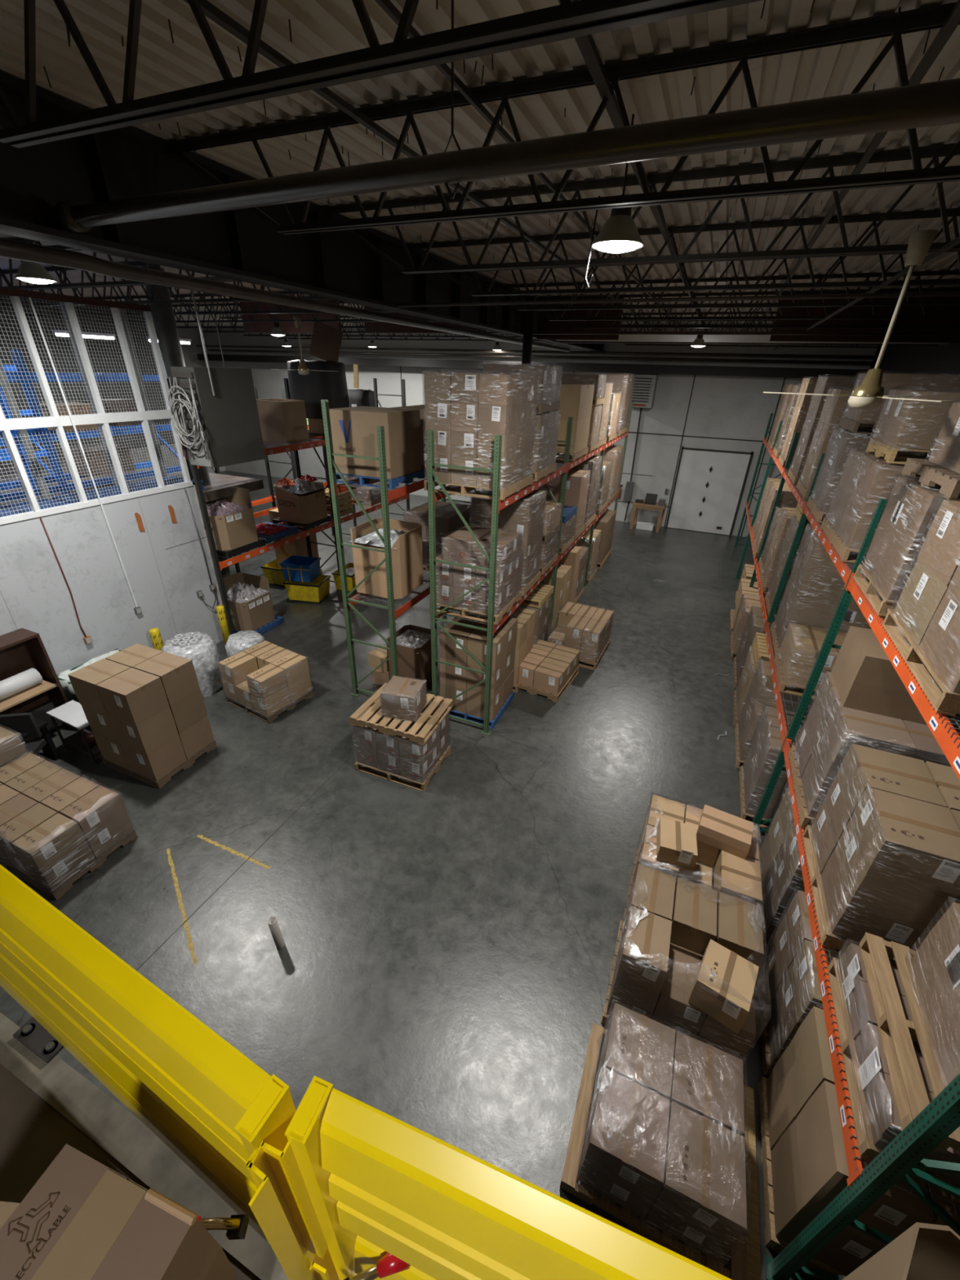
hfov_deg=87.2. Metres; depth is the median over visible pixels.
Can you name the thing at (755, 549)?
pallet
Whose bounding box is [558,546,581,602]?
cardboard box
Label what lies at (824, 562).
cardboard box
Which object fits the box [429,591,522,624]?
pallet
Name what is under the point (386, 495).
rack
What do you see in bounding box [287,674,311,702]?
cardboard box
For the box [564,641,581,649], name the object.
cardboard box
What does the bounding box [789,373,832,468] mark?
wrap
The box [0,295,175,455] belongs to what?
window
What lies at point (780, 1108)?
cardboard box
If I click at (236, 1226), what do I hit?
clamp
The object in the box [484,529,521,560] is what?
cardboard box
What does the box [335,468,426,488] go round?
pallet
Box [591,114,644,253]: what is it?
ceiling lamp
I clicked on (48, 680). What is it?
shelf
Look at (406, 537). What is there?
cardboard box
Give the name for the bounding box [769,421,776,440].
cardboard box
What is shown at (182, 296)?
joist
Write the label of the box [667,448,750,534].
door
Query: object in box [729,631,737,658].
pallet
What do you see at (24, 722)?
office chair
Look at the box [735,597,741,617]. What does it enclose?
cardboard box
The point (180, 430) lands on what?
cable coil
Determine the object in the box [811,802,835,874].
cardboard box
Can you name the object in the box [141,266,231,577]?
steel column
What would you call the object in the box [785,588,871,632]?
cardboard box
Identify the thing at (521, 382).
wrap
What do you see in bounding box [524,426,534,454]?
carton
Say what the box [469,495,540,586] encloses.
wrap
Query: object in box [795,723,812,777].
cardboard box
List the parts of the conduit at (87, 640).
plate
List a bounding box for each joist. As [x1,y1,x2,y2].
[0,0,762,147]
[0,237,236,289]
[0,261,330,307]
[22,237,84,251]
[25,280,394,316]
[85,291,441,323]
[154,301,365,328]
[161,1,959,235]
[200,308,502,333]
[220,315,523,337]
[279,321,539,341]
[319,142,959,274]
[402,208,959,296]
[461,250,959,311]
[499,270,959,320]
[533,287,959,328]
[616,320,774,342]
[619,302,768,332]
[620,311,777,331]
[620,324,888,348]
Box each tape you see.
[166,848,196,964]
[196,834,271,869]
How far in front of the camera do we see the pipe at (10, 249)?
4.71 m
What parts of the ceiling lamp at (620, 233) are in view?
lamp shade, stem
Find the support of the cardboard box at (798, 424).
on the cardboard box at (791, 437)
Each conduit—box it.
[28,297,137,607]
[40,517,93,644]
[184,488,215,591]
[624,407,641,520]
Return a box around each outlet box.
[133,606,142,614]
[195,589,216,608]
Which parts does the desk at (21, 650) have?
panel, panel, panel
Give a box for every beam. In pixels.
[196,353,868,378]
[555,331,949,344]
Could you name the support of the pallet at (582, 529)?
on the rack at (498, 504)
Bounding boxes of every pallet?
[0,829,138,900]
[102,740,217,788]
[216,537,265,558]
[225,689,313,723]
[234,614,284,634]
[257,521,297,543]
[272,515,331,530]
[286,586,358,602]
[307,428,324,439]
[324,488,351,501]
[325,495,351,506]
[325,502,352,512]
[326,507,353,519]
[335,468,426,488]
[349,682,453,745]
[351,497,381,506]
[355,744,451,791]
[421,464,426,469]
[422,563,429,571]
[423,474,533,500]
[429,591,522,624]
[440,690,514,728]
[512,684,522,693]
[513,666,579,702]
[520,571,541,596]
[520,583,553,608]
[531,462,556,481]
[536,400,560,413]
[539,553,557,574]
[542,523,560,542]
[555,446,588,461]
[559,536,574,554]
[560,1022,747,1279]
[573,524,585,540]
[574,587,584,603]
[577,638,610,670]
[583,513,595,529]
[586,441,599,452]
[586,568,597,584]
[591,397,604,405]
[595,502,607,515]
[596,549,611,568]
[598,437,606,447]
[600,920,703,1026]
[605,432,617,442]
[607,489,618,503]
[616,426,627,435]
[622,848,714,920]
[729,608,734,632]
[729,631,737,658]
[733,657,799,701]
[733,690,795,725]
[734,723,744,768]
[738,765,771,829]
[751,524,755,539]
[751,639,769,670]
[752,539,759,558]
[754,631,774,662]
[757,956,773,1078]
[758,557,763,573]
[758,850,773,946]
[758,1076,847,1276]
[760,569,769,593]
[764,591,777,619]
[767,438,773,448]
[769,622,779,657]
[773,446,782,457]
[773,652,817,699]
[777,454,791,467]
[787,468,800,484]
[788,744,814,828]
[794,506,826,527]
[795,479,809,499]
[796,502,823,519]
[802,824,894,958]
[806,496,828,522]
[820,517,859,563]
[827,957,959,1203]
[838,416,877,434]
[853,564,897,617]
[859,932,959,1151]
[865,438,932,464]
[882,608,959,715]
[901,457,959,501]
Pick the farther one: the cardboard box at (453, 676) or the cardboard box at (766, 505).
the cardboard box at (766, 505)
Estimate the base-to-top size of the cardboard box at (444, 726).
0.360 m
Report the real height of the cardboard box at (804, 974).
0.380 m
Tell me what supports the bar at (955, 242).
attached to the joist at (908, 303)
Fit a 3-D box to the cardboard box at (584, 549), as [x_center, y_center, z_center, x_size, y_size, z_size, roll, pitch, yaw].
[2.451,-2.297,14.098,0.992,0.600,0.542,13,30,20]
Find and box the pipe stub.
[267,915,284,949]
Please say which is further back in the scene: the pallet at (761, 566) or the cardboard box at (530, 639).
the pallet at (761, 566)
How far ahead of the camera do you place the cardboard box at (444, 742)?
8.08 m
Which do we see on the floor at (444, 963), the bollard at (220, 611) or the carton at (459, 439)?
the bollard at (220, 611)
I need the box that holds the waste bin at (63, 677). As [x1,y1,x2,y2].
[57,648,121,702]
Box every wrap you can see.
[0,753,117,892]
[220,652,312,711]
[352,735,450,781]
[359,487,379,499]
[380,680,426,721]
[402,505,462,564]
[423,371,537,487]
[435,551,522,609]
[442,526,521,570]
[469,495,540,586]
[482,364,551,404]
[533,414,560,470]
[540,539,557,565]
[547,606,613,658]
[555,457,599,520]
[580,1040,749,1263]
[595,372,632,426]
[609,908,762,1062]
[635,818,759,870]
[737,697,794,749]
[742,710,791,817]
[760,813,803,926]
[760,937,822,1055]
[761,510,784,577]
[772,530,871,631]
[777,652,804,679]
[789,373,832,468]
[794,699,900,802]
[800,387,847,479]
[808,746,959,945]
[811,432,868,515]
[827,454,892,527]
[835,960,902,1135]
[842,379,955,422]
[861,484,929,573]
[869,391,924,451]
[893,518,959,633]
[907,950,917,1000]
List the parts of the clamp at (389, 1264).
clamp lever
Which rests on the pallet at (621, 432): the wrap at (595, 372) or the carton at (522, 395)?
the wrap at (595, 372)
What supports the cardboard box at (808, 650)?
on the cardboard box at (789, 677)
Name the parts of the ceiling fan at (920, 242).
fan blade, fan blade, down rod, fan blade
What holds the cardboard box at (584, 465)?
on the cardboard box at (590, 492)
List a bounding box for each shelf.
[0,678,58,712]
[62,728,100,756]
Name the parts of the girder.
stiffener plate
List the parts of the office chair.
backrest, seat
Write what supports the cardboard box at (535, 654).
on the pallet at (555, 698)
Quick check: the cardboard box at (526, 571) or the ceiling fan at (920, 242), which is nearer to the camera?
the ceiling fan at (920, 242)
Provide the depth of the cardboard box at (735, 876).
5.13 m
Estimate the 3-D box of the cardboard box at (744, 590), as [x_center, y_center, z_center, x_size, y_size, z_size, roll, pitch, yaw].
[6.662,-1.035,12.302,0.567,0.300,0.592,13,30,20]
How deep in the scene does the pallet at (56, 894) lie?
6.14 m
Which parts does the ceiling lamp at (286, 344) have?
lamp shade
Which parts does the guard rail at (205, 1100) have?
corrugated rail, corrugated rail, post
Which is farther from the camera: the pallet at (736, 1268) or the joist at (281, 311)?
the joist at (281, 311)
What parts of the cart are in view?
leg, leg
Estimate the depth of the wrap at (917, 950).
3.24 m
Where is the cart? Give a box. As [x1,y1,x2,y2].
[46,700,102,764]
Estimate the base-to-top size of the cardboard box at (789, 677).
0.278 m
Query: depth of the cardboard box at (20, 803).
6.11 m
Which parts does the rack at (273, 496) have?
upright post, upright post, upright post, upright post, upright post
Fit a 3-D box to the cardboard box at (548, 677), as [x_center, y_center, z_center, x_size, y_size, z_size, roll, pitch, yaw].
[1.363,0.744,9.837,0.509,0.400,0.411,16,31,24]
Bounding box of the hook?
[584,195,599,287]
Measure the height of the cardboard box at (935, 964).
0.620 m
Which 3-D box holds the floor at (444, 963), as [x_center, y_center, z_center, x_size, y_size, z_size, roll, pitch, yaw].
[-6.254,-1.303,14.159,30.400,0.201,27.200,13,30,20]
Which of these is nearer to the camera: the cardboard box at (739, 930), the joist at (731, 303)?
the cardboard box at (739, 930)
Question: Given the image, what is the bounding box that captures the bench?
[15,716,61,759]
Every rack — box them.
[0,349,182,502]
[0,355,53,468]
[166,377,409,635]
[212,386,356,573]
[320,399,571,696]
[426,401,633,735]
[733,413,959,1279]
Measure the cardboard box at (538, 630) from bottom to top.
0.399 m
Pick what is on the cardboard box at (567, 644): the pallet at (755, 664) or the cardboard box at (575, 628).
the cardboard box at (575, 628)
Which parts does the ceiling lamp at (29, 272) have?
lamp shade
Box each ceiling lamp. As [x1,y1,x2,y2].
[14,241,57,284]
[270,303,285,336]
[281,333,292,346]
[367,333,377,347]
[492,333,502,351]
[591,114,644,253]
[689,312,706,347]
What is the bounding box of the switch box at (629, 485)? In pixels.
[623,481,634,501]
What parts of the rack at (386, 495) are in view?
upright post, upright post, upright post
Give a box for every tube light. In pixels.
[52,282,115,339]
[146,336,191,344]
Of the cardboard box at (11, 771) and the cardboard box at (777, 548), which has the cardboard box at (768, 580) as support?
the cardboard box at (777, 548)
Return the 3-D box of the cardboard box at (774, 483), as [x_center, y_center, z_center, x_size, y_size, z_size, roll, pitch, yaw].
[7.736,-3.547,12.435,1.042,0.500,0.592,13,30,20]
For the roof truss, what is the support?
hanging from the ceiling
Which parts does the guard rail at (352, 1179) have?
post, corrugated rail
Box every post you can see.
[0,360,51,499]
[58,302,119,485]
[118,308,168,477]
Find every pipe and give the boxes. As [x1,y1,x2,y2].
[0,237,569,351]
[47,0,959,233]
[195,345,884,359]
[208,349,876,365]
[393,291,959,306]
[522,332,959,335]
[562,341,938,346]
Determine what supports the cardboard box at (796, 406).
on the cardboard box at (788, 433)
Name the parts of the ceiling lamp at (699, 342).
lamp shade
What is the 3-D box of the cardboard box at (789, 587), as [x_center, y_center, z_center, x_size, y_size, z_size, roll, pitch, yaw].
[5.548,-0.655,8.158,1.012,0.439,0.542,13,30,20]
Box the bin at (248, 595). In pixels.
[222,572,275,631]
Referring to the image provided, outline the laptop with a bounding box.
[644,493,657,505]
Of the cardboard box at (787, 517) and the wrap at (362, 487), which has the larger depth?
the wrap at (362, 487)
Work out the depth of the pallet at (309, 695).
9.19 m
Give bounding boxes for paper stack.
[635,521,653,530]
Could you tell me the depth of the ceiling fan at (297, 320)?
9.87 m
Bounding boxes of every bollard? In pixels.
[148,627,164,650]
[215,604,230,645]
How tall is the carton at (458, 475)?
0.349 m
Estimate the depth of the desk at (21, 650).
7.94 m
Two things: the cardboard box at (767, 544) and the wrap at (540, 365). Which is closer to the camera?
the wrap at (540, 365)
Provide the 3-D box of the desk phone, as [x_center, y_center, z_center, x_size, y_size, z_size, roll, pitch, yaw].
[6.507,-5.664,20.562,0.300,0.100,0.250,13,30,20]
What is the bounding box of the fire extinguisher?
[617,484,622,498]
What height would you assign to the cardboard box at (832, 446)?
0.500 m
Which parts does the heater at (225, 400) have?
panel, drop rod, hanger rod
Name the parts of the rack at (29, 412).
upright post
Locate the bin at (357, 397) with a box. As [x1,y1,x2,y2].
[347,388,376,407]
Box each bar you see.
[183,0,660,331]
[374,0,681,329]
[557,0,705,331]
[755,0,959,331]
[773,235,959,350]
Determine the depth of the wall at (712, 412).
19.96 m
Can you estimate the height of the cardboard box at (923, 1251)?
1.130 m
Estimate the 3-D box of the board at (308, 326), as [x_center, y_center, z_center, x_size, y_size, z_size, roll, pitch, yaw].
[-5.029,-8.555,13.290,3.200,0.770,0.100,13,30,20]
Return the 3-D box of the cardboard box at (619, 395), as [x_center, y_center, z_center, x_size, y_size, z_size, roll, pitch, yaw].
[3.263,-6.250,13.857,0.994,1.000,0.542,13,30,20]
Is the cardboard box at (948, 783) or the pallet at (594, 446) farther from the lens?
the pallet at (594, 446)
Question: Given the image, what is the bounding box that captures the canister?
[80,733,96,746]
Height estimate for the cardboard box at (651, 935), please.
0.330 m
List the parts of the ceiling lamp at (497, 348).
lamp shade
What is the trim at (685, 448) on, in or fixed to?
attached to the wall at (712, 412)
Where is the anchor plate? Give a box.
[12,1017,63,1063]
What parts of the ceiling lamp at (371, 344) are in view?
lamp shade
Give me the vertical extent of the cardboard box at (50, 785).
0.320 m
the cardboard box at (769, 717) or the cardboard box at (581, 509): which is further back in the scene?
the cardboard box at (581, 509)
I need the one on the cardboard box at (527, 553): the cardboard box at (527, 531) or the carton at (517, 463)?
the cardboard box at (527, 531)
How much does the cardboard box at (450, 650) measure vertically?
0.520 m
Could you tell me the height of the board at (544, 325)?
0.820 m
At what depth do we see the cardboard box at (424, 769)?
7.51 m
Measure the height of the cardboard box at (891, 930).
0.344 m
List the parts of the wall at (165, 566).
rail, rail, rail, wall corner trim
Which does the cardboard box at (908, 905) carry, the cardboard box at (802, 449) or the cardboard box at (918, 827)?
the cardboard box at (918, 827)
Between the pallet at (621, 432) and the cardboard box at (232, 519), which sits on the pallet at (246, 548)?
the cardboard box at (232, 519)
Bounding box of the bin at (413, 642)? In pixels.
[386,624,437,687]
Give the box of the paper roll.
[0,667,42,700]
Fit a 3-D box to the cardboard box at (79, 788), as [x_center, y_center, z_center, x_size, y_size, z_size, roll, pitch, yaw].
[-5.146,2.063,6.404,0.362,0.320,0.492,13,30,20]
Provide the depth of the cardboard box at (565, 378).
10.99 m
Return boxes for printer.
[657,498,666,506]
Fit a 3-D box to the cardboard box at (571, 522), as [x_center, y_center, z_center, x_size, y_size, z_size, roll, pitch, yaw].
[1.560,-2.571,11.506,0.992,0.520,0.942,13,30,20]
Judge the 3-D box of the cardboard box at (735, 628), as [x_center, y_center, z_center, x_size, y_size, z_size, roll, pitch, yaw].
[6.303,-0.154,11.864,0.567,0.339,0.542,13,30,20]
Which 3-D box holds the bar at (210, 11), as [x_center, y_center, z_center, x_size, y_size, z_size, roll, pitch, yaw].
[1.929,-6.197,8.731,0.045,0.032,23.000,13,30,20]
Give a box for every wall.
[0,286,223,740]
[129,324,225,472]
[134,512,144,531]
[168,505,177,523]
[196,328,877,537]
[869,342,959,452]
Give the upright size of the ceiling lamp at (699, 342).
0.690 m
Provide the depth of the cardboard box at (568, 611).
11.42 m
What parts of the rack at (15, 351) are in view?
upright post, upright post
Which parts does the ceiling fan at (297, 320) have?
down rod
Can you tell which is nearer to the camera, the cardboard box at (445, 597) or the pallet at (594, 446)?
the cardboard box at (445, 597)
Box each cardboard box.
[0,726,26,765]
[0,751,26,768]
[0,752,45,785]
[0,784,19,804]
[0,793,38,850]
[0,802,57,861]
[0,848,13,867]
[0,1200,19,1228]
[4,760,62,794]
[4,851,33,879]
[12,813,86,873]
[22,768,80,804]
[23,841,94,891]
[39,402,97,431]
[40,776,99,813]
[59,785,126,839]
[61,444,135,477]
[67,658,130,714]
[81,705,119,742]
[85,812,133,857]
[92,732,129,769]
[96,667,169,725]
[101,398,141,426]
[105,643,163,667]
[108,706,177,754]
[120,734,186,781]
[133,651,199,706]
[168,688,207,733]
[177,715,214,759]
[205,486,257,551]
[217,651,257,685]
[222,679,246,702]
[235,680,253,709]
[242,640,278,669]
[246,663,287,699]
[250,686,290,716]
[256,398,309,443]
[257,646,292,669]
[268,507,315,535]
[271,652,309,685]
[273,477,327,524]
[273,533,317,555]
[275,549,319,568]
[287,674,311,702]
[307,417,324,433]
[341,475,358,480]
[349,488,356,498]
[350,518,422,599]
[353,716,382,750]
[355,486,381,501]
[355,744,378,768]
[368,644,388,671]
[371,708,394,722]
[372,667,389,684]
[375,721,405,757]
[377,751,400,775]
[380,675,426,721]
[390,404,426,464]
[399,727,431,764]
[400,753,431,782]
[404,501,450,540]
[408,717,439,751]
[421,704,448,738]
[422,539,427,564]
[426,503,471,542]
[426,540,443,564]
[431,740,440,768]
[435,554,456,586]
[435,582,453,606]
[439,619,479,663]
[440,657,466,689]
[440,682,466,713]
[440,729,448,755]
[442,532,482,564]
[453,562,479,590]
[453,586,475,610]
[453,612,486,625]
[455,525,491,537]
[466,625,506,671]
[466,658,505,697]
[466,682,504,720]
[471,489,500,519]
[471,516,499,528]
[471,536,512,569]
[475,565,506,594]
[475,586,506,615]
[480,617,517,656]
[483,364,552,404]
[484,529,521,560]
[498,518,536,546]
[499,494,537,524]
[502,668,514,705]
[504,579,513,606]
[504,644,515,681]
[506,558,515,586]
[509,615,528,648]
[511,607,535,638]
[512,572,521,598]
[513,657,524,685]
[514,551,522,577]
[514,639,526,667]
[518,600,545,626]
[518,656,542,687]
[520,539,534,567]
[520,560,533,587]
[525,630,533,656]
[526,648,549,662]
[527,489,546,518]
[529,590,551,617]
[531,413,551,471]
[531,553,540,579]
[532,639,556,653]
[533,533,542,559]
[533,618,543,643]
[533,661,566,695]
[534,512,544,538]
[536,383,594,420]
[536,411,559,466]
[536,570,564,630]
[537,467,590,506]
[538,626,548,641]
[539,532,558,567]
[539,568,568,608]
[542,506,555,535]
[542,609,550,634]
[542,652,573,684]
[545,501,561,529]
[547,626,565,645]
[550,365,561,402]
[551,644,580,675]
[555,417,590,453]
[555,455,572,469]
[557,564,571,604]
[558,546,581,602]
[558,601,582,627]
[560,373,602,398]
[560,514,575,546]
[564,614,590,644]
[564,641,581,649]
[565,498,586,534]
[572,457,598,483]
[573,533,598,559]
[573,545,588,573]
[574,574,581,599]
[575,604,598,619]
[577,552,583,577]
[577,1088,652,1218]
[578,568,586,593]
[579,636,604,663]
[581,618,607,648]
[583,509,616,543]
[583,1066,670,1201]
[584,499,592,523]
[585,528,601,554]
[586,373,606,397]
[586,404,602,445]
[586,480,595,502]
[586,555,595,579]
[587,448,620,475]
[589,455,602,479]
[590,496,596,518]
[591,608,613,635]
[592,373,631,403]
[592,382,613,441]
[592,475,599,499]
[592,549,599,573]
[593,1025,608,1095]
[596,485,605,509]
[597,530,613,564]
[598,1002,675,1099]
[599,463,608,488]
[602,460,612,484]
[602,482,608,505]
[602,626,611,649]
[606,393,617,435]
[606,444,624,471]
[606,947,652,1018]
[607,472,617,498]
[611,392,621,434]
[611,929,659,1013]
[613,468,621,493]
[616,402,626,431]
[617,904,628,955]
[617,906,671,993]
[620,888,632,945]
[623,401,631,428]
[626,374,635,402]
[626,863,675,924]
[632,835,642,880]
[637,813,648,862]
[639,824,679,879]
[644,794,685,831]
[645,1199,731,1262]
[650,1007,697,1038]
[654,944,706,1032]
[655,1101,746,1246]
[656,817,697,870]
[669,1031,744,1136]
[670,877,717,955]
[675,862,711,888]
[683,804,719,866]
[688,938,759,1033]
[695,1031,744,1059]
[696,804,753,859]
[699,990,755,1054]
[713,849,762,906]
[714,824,759,867]
[715,892,764,966]
[732,609,737,627]
[733,622,737,641]
[733,630,741,653]
[735,591,738,605]
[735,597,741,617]
[736,608,741,627]
[736,643,744,681]
[736,670,743,703]
[736,683,747,719]
[737,577,758,594]
[737,617,745,639]
[737,704,746,741]
[738,586,766,605]
[738,720,752,761]
[740,594,766,613]
[741,564,759,577]
[741,602,766,626]
[741,624,751,663]
[742,569,769,591]
[742,646,752,680]
[742,748,751,788]
[743,658,755,696]
[744,769,781,819]
[745,683,791,719]
[746,606,777,645]
[746,697,793,739]
[750,728,759,768]
[751,748,788,799]
[752,659,799,706]
[754,510,759,528]
[755,514,760,535]
[755,521,761,545]
[756,526,764,551]
[757,705,807,745]
[758,495,764,513]
[760,498,765,519]
[760,502,768,525]
[760,725,799,777]
[760,831,772,889]
[761,506,771,532]
[761,534,770,566]
[762,551,770,577]
[762,869,785,936]
[763,477,786,497]
[763,938,778,1007]
[764,481,786,502]
[764,557,776,586]
[765,1045,796,1150]
[766,481,796,505]
[766,989,786,1067]
[768,485,798,511]
[768,507,782,542]
[768,529,777,556]
[768,555,791,609]
[768,808,782,866]
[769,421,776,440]
[770,535,783,565]
[770,1120,882,1275]
[771,422,778,443]
[772,845,797,914]
[773,600,785,635]
[773,915,791,986]
[774,403,781,422]
[775,426,782,448]
[775,506,795,534]
[776,404,786,424]
[776,612,788,648]
[777,428,787,451]
[777,512,794,542]
[777,964,801,1047]
[778,638,786,666]
[778,785,813,844]
[779,383,789,404]
[780,515,810,572]
[781,406,789,427]
[781,430,790,457]
[782,384,801,404]
[782,407,794,430]
[782,577,794,611]
[782,653,825,689]
[782,820,804,892]
[783,432,800,461]
[784,622,828,650]
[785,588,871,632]
[785,889,844,963]
[786,384,796,407]
[786,635,838,673]
[788,404,798,431]
[788,1006,835,1117]
[789,385,800,408]
[790,405,808,435]
[790,551,803,585]
[791,440,810,477]
[791,939,843,1023]
[794,561,882,608]
[794,688,817,715]
[795,377,806,405]
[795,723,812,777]
[795,1080,934,1248]
[798,524,815,560]
[799,377,817,407]
[800,408,822,445]
[800,451,813,484]
[801,755,827,817]
[803,533,868,580]
[804,454,819,490]
[804,698,824,752]
[808,376,857,412]
[809,420,824,454]
[811,463,828,503]
[811,727,841,791]
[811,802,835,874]
[813,422,898,458]
[815,671,840,726]
[816,469,841,512]
[819,388,845,422]
[821,848,929,951]
[822,428,874,468]
[823,699,916,764]
[823,773,850,847]
[824,389,876,427]
[826,484,850,531]
[828,431,873,475]
[831,626,947,724]
[833,631,847,644]
[835,819,955,931]
[836,495,875,550]
[837,743,947,817]
[838,952,861,1039]
[839,448,929,494]
[842,1222,959,1279]
[844,373,866,418]
[844,942,918,1042]
[850,373,959,422]
[850,455,919,509]
[850,786,959,901]
[854,1034,959,1184]
[860,1022,959,1163]
[862,475,959,601]
[872,389,959,442]
[883,390,959,449]
[893,559,948,644]
[902,719,959,766]
[909,902,959,1084]
[916,499,959,586]
[920,587,959,693]
[925,760,959,811]
[925,1182,959,1235]
[928,402,959,473]
[948,564,959,597]
[950,713,959,725]
[950,808,959,903]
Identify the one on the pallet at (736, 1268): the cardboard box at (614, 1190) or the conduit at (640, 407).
the cardboard box at (614, 1190)
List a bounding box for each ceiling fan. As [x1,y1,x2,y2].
[270,316,334,375]
[763,229,957,408]
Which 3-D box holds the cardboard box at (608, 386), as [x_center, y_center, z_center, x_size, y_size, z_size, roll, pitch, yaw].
[2.606,-5.650,12.433,0.992,1.250,0.892,13,30,20]
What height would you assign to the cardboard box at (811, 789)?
0.344 m
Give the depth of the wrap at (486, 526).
7.71 m
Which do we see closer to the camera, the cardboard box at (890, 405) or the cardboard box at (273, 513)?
the cardboard box at (890, 405)
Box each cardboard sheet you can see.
[0,680,56,711]
[309,321,343,362]
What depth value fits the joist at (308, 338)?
18.48 m
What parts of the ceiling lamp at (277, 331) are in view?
lamp shade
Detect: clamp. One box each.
[196,1213,249,1239]
[343,1253,409,1279]
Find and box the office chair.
[0,712,46,755]
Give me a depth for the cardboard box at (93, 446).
10.50 m
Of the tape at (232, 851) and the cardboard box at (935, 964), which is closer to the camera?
the cardboard box at (935, 964)
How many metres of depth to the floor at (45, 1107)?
1.46 m
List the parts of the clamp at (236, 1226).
clamp lever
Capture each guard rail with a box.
[0,864,339,1279]
[247,1075,732,1279]
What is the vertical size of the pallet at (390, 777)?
0.140 m
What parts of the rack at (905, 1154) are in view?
upright post, upright post, upright post, upright post, upright post, upright post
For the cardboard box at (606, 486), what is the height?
0.579 m
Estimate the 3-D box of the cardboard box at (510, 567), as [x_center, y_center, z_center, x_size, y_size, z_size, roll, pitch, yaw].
[0.327,-1.129,8.146,0.381,0.360,0.367,13,30,20]
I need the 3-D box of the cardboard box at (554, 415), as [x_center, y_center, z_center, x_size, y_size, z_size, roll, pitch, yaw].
[0.802,-3.556,8.840,0.992,0.850,0.542,13,30,20]
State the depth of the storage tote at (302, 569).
13.25 m
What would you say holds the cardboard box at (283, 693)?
on the pallet at (309, 695)
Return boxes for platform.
[0,497,71,516]
[51,475,204,503]
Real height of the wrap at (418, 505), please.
1.099 m
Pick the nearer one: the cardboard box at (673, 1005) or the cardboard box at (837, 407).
the cardboard box at (673, 1005)
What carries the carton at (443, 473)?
on the pallet at (506, 491)
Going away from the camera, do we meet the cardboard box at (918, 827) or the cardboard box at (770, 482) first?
the cardboard box at (918, 827)
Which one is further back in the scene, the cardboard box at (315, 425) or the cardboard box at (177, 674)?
the cardboard box at (315, 425)
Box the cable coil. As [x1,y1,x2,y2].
[168,377,210,459]
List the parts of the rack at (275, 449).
upright post, upright post, upright post, upright post, upright post, upright post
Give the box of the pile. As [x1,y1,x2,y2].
[255,522,289,534]
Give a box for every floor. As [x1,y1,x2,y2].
[0,452,263,505]
[0,470,823,1279]
[0,1012,288,1279]
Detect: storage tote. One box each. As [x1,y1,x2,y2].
[260,559,285,585]
[279,555,320,582]
[283,574,331,602]
[331,562,355,591]
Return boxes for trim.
[665,446,684,527]
[681,447,752,454]
[728,451,753,536]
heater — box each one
[170,274,266,467]
[627,373,658,408]
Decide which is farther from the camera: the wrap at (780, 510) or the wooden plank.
the wrap at (780, 510)
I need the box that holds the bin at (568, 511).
[562,505,577,523]
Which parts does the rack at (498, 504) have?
upright post, upright post, upright post, upright post, upright post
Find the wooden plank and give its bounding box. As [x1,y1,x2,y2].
[743,1084,760,1279]
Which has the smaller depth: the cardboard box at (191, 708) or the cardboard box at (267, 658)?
the cardboard box at (191, 708)
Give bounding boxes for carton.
[0,1143,235,1279]
[328,406,421,479]
[423,372,451,402]
[424,400,451,430]
[425,428,451,457]
[426,455,451,483]
[450,402,478,432]
[450,431,478,460]
[450,457,477,486]
[451,373,479,404]
[476,458,513,488]
[477,404,516,435]
[477,431,515,462]
[478,373,518,405]
[500,373,528,404]
[506,373,538,402]
[512,454,524,484]
[514,429,525,458]
[515,403,527,431]
[522,451,533,479]
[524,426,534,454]
[525,401,536,429]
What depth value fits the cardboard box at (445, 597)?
8.10 m
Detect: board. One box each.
[240,299,342,333]
[353,364,358,388]
[364,306,484,333]
[537,297,623,340]
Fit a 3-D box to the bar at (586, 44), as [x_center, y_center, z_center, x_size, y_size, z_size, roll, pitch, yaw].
[3.333,-5.877,8.213,0.060,0.032,23.000,13,30,20]
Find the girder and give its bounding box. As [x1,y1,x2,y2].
[0,71,604,351]
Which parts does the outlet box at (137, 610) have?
plate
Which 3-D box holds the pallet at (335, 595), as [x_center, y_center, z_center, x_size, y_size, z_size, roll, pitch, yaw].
[-4.315,-1.278,13.964,1.800,0.045,1.000,-1,28,-5]
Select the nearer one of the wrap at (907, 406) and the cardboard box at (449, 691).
the wrap at (907, 406)
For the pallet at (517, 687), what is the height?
0.140 m
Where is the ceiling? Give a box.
[0,0,959,328]
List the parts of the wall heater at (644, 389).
name plate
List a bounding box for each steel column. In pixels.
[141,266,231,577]
[521,297,534,364]
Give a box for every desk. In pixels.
[0,627,79,731]
[629,500,666,532]
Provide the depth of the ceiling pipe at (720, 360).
18.57 m
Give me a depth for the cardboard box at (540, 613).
10.45 m
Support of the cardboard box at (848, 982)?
on the pallet at (868, 1151)
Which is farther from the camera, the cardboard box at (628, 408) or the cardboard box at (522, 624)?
the cardboard box at (628, 408)
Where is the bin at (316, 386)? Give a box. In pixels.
[286,359,349,418]
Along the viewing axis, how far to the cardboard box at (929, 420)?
4.86 m
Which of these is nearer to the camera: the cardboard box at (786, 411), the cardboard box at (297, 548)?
the cardboard box at (786, 411)
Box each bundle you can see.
[160,631,222,697]
[224,630,264,657]
[275,477,294,485]
[298,474,318,481]
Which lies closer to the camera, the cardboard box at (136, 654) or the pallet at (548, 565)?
the cardboard box at (136, 654)
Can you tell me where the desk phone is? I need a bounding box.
[635,498,644,503]

